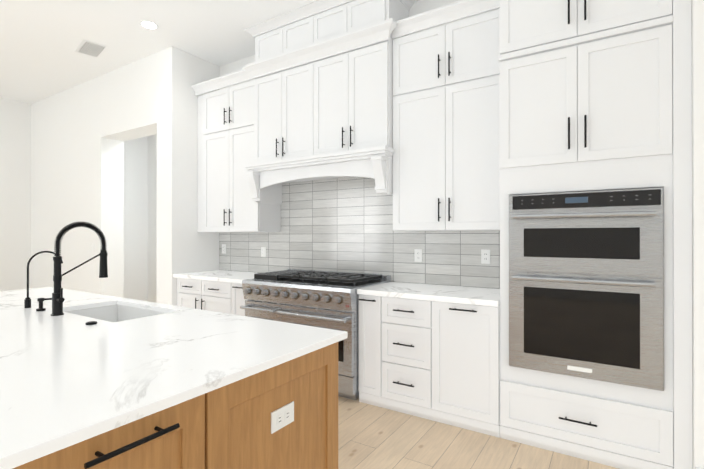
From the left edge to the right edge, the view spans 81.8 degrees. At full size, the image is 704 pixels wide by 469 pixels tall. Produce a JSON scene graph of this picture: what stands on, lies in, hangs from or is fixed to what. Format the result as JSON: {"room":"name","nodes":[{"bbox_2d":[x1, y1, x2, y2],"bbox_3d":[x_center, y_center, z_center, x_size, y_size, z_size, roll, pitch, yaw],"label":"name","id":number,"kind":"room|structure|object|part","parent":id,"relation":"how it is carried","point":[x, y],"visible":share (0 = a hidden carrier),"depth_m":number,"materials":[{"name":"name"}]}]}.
{"room":"kitchen","nodes":[
{"label":"kitchen","id":0,"kind":"room"},
{"bbox_2d":[0,97,147,300],"bbox_3d":[-6.594,-0.378,4.449,0.100,3.470,9.200,0,0,32],"label":"wall","id":1,"kind":"structure","parent":0,"point":[15,186],"depth_m":6.50,"materials":[{"name":"white paint"}]},
{"bbox_2d":[31,52,156,297],"bbox_3d":[-3.645,-0.374,5.761,3.470,3.470,0.300,0,0,32],"label":"wall","id":2,"kind":"structure","parent":0,"point":[81,133],"depth_m":5.61,"materials":[{"name":"white paint"}]},
{"bbox_2d":[147,134,156,302],"bbox_3d":[-2.646,-0.370,7.330,3.470,3.470,0.100,0,0,32],"label":"wall","id":3,"kind":"structure","parent":0,"point":[152,230],"depth_m":8.13,"materials":[{"name":"white paint"}]},
{"bbox_2d":[157,46,219,305],"bbox_3d":[-1.962,-0.377,4.904,0.290,3.470,0.660,0,0,32],"label":"wall","id":4,"kind":"structure","parent":0,"point":[184,245],"depth_m":4.66,"materials":[{"name":"white paint"}]},
{"bbox_2d":[0,0,417,103],"bbox_3d":[-1.901,-2.147,1.529,11.600,0.050,9.300,0,0,32],"label":"ceiling","id":5,"kind":"structure","parent":0,"point":[40,42],"depth_m":4.29,"materials":[{"name":"white paint"}]},
{"bbox_2d":[75,39,105,57],"bbox_3d":[-2.972,-2.106,4.615,0.400,0.012,0.220,0,0,44],"label":"ceiling vent","id":6,"kind":"object","parent":5,"relation":"in","point":[89,48],"visible":1,"depth_m":4.59,"materials":[{"name":"white"}]},
{"bbox_2d":[140,20,157,28],"bbox_3d":[-2.046,-2.111,4.097,0.170,0.006,0.170,0,0,32],"label":"recessed light","id":7,"kind":"object","parent":5,"relation":"in","point":[148,24],"visible":1,"depth_m":4.08,"materials":[{"name":"white paint"}]},
{"bbox_2d":[220,0,499,288],"bbox_3d":[0.272,-0.380,3.934,5.100,3.470,0.100,0,0,32],"label":"wall","id":8,"kind":"structure","parent":0,"point":[419,7],"depth_m":3.68,"materials":[{"name":"white paint"}]},
{"bbox_2d":[192,69,280,231],"bbox_3d":[-1.338,-0.888,4.656,1.024,1.720,0.408,0,0,32],"label":"upper cabinet","id":9,"kind":"object","parent":8,"relation":"attached to","point":[225,144],"visible":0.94,"depth_m":4.51,"materials":[{"name":"white paint"}]},
{"bbox_2d":[250,4,329,179],"bbox_3d":[-0.578,-1.378,4.168,0.778,1.468,0.418,0,0,32],"label":"upper cabinet","id":10,"kind":"object","parent":8,"relation":"attached to","point":[282,70],"depth_m":3.96,"materials":[{"name":"white paint"}]},
{"bbox_2d":[219,177,499,288],"bbox_3d":[-0.180,-0.117,4.155,3.516,1.115,0.008,0,0,32],"label":"tiled wall","id":11,"kind":"structure","parent":8,"relation":"attached to","point":[344,224],"depth_m":4.02,"materials":[{"name":"grey tile"}]},
{"bbox_2d":[222,244,225,253],"bbox_3d":[-1.589,0.178,5.041,0.072,0.116,0.008,0,0,32],"label":"outlet","id":12,"kind":"object","parent":11,"relation":"attached to","point":[223,248],"visible":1,"depth_m":5.04,"materials":[{"name":"white plastic"}]},
{"bbox_2d":[261,247,265,256],"bbox_3d":[-1.020,0.203,4.678,0.072,0.116,0.008,0,0,32],"label":"outlet","id":13,"kind":"object","parent":11,"relation":"attached to","point":[263,251],"visible":1,"depth_m":4.67,"materials":[{"name":"white plastic"}]},
{"bbox_2d":[414,249,421,261],"bbox_3d":[0.595,0.189,3.651,0.072,0.116,0.008,0,0,32],"label":"outlet","id":14,"kind":"object","parent":11,"relation":"attached to","point":[417,255],"visible":1,"depth_m":3.65,"materials":[{"name":"white plastic"}]},
{"bbox_2d":[481,249,489,263],"bbox_3d":[1.097,0.181,3.332,0.072,0.116,0.008,0,0,32],"label":"outlet","id":15,"kind":"object","parent":11,"relation":"attached to","point":[485,256],"visible":1,"depth_m":3.33,"materials":[{"name":"white plastic"}]},
{"bbox_2d":[314,0,409,171],"bbox_3d":[0.080,-1.379,3.749,0.782,1.468,0.418,0,0,32],"label":"upper cabinet","id":16,"kind":"object","parent":8,"relation":"attached to","point":[320,72],"depth_m":3.54,"materials":[{"name":"white paint"}]},
{"bbox_2d":[391,0,499,230],"bbox_3d":[0.804,-0.892,3.293,0.922,1.720,0.408,0,0,32],"label":"upper cabinet","id":17,"kind":"object","parent":8,"relation":"attached to","point":[446,126],"visible":0.9,"depth_m":3.16,"materials":[{"name":"white paint"}]},
{"bbox_2d":[338,396,618,468],"bbox_3d":[-1.901,1.373,1.518,11.600,0.050,9.300,0,0,32],"label":"floor","id":18,"kind":"structure","parent":0,"point":[372,437],"depth_m":2.58,"materials":[{"name":"brown wood"}]},
{"bbox_2d":[13,342,337,468],"bbox_3d":[-1.638,0.907,2.005,2.964,0.884,1.402,0,0,32],"label":"base cabinet","id":19,"kind":"object","parent":18,"relation":"on","point":[228,426],"visible":0.29,"depth_m":1.33,"materials":[{"name":"brown wood"}]},
{"bbox_2d":[0,287,347,468],"bbox_3d":[-1.662,0.444,2.009,2.980,0.042,1.440,0,0,32],"label":"countertop","id":20,"kind":"structure","parent":19,"relation":"on","point":[68,379],"depth_m":1.41,"materials":[{"name":"stone"}]},
{"bbox_2d":[24,251,62,307],"bbox_3d":[-1.891,0.268,2.492,0.056,0.335,0.200,0,0,32],"label":"filter faucet","id":21,"kind":"object","parent":20,"relation":"on","point":[27,302],"visible":0.88,"depth_m":2.41,"materials":[{"name":"black metal"}]},
{"bbox_2d":[36,298,51,310],"bbox_3d":[-1.757,0.399,2.344,0.043,0.072,0.107,0,0,32],"label":"soap dispenser","id":22,"kind":"object","parent":20,"relation":"on","point":[40,301],"visible":0.92,"depth_m":2.31,"materials":[{"name":"black metal"}]},
{"bbox_2d":[51,222,107,315],"bbox_3d":[-1.509,0.181,2.279,0.110,0.508,0.289,0,0,32],"label":"faucet","id":23,"kind":"object","parent":20,"relation":"on","point":[58,299],"visible":1,"depth_m":2.20,"materials":[{"name":"black metal"}]},
{"bbox_3d":[-1.262,0.428,1.968,0.048,0.011,0.048,0,0,32],"label":"air switch button","id":24,"kind":"part","parent":20,"relation":"part of","materials":[{"name":"black metal"}]},
{"bbox_2d":[67,305,165,322],"bbox_3d":[-1.370,0.587,2.356,0.732,0.241,0.412,0,0,32],"label":"undermount sink","id":25,"kind":"object","parent":20,"relation":"in","point":[114,313],"visible":0.06,"depth_m":2.62,"materials":[{"name":"white ceramic"}]},
{"bbox_2d":[271,401,293,433],"bbox_3d":[-0.255,0.676,1.504,0.008,0.074,0.120,0,0,32],"label":"outlet","id":26,"kind":"object","parent":19,"relation":"attached to","point":[282,417],"visible":1,"depth_m":1.50,"materials":[{"name":"white plastic"}]},
{"bbox_2d":[177,278,247,315],"bbox_3d":[-1.333,0.920,4.500,1.194,0.874,0.656,0,0,32],"label":"base cabinet","id":27,"kind":"object","parent":18,"relation":"on","point":[222,297],"visible":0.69,"depth_m":4.25,"materials":[{"name":"white paint"}]},
{"bbox_2d":[173,270,257,283],"bbox_3d":[-1.332,0.462,4.503,1.194,0.040,0.634,0,0,32],"label":"countertop","id":28,"kind":"structure","parent":27,"relation":"on","point":[227,276],"depth_m":4.38,"materials":[{"name":"stone"}]},
{"bbox_2d":[240,269,390,399],"bbox_3d":[-0.352,0.859,3.788,1.214,0.992,0.750,0,0,32],"label":"range","id":29,"kind":"object","parent":18,"relation":"on","point":[323,299],"visible":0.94,"depth_m":3.44,"materials":[{"name":"silver metal"}]},
{"bbox_2d":[359,294,499,437],"bbox_3d":[0.667,0.916,3.228,1.094,0.874,0.656,0,0,32],"label":"base cabinet","id":30,"kind":"object","parent":18,"relation":"on","point":[436,361],"visible":0.92,"depth_m":2.94,"materials":[{"name":"white paint"}]},
{"bbox_2d":[357,282,499,306],"bbox_3d":[0.668,0.458,3.231,1.094,0.040,0.634,0,0,32],"label":"countertop","id":31,"kind":"structure","parent":30,"relation":"on","point":[463,295],"depth_m":3.08,"materials":[{"name":"stone"}]},
{"bbox_2d":[499,0,692,468],"bbox_3d":[1.510,-0.383,2.677,1.058,3.468,0.688,0,0,32],"label":"tall cabinet","id":32,"kind":"object","parent":18,"relation":"on","point":[595,95],"visible":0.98,"depth_m":2.38,"materials":[{"name":"white paint"}]},
{"bbox_2d":[509,188,663,390],"bbox_3d":[1.492,0.300,2.638,0.804,1.112,0.654,0,0,32],"label":"wall oven","id":33,"kind":"object","parent":32,"relation":"in","point":[586,284],"visible":1,"depth_m":2.39,"materials":[{"name":"silver metal"}]},
{"bbox_2d":[691,0,703,468],"bbox_3d":[2.093,-0.385,2.325,0.300,3.470,0.660,0,0,32],"label":"wall","id":34,"kind":"structure","parent":0,"point":[697,7],"depth_m":2.12,"materials":[{"name":"white paint"}]}
]}

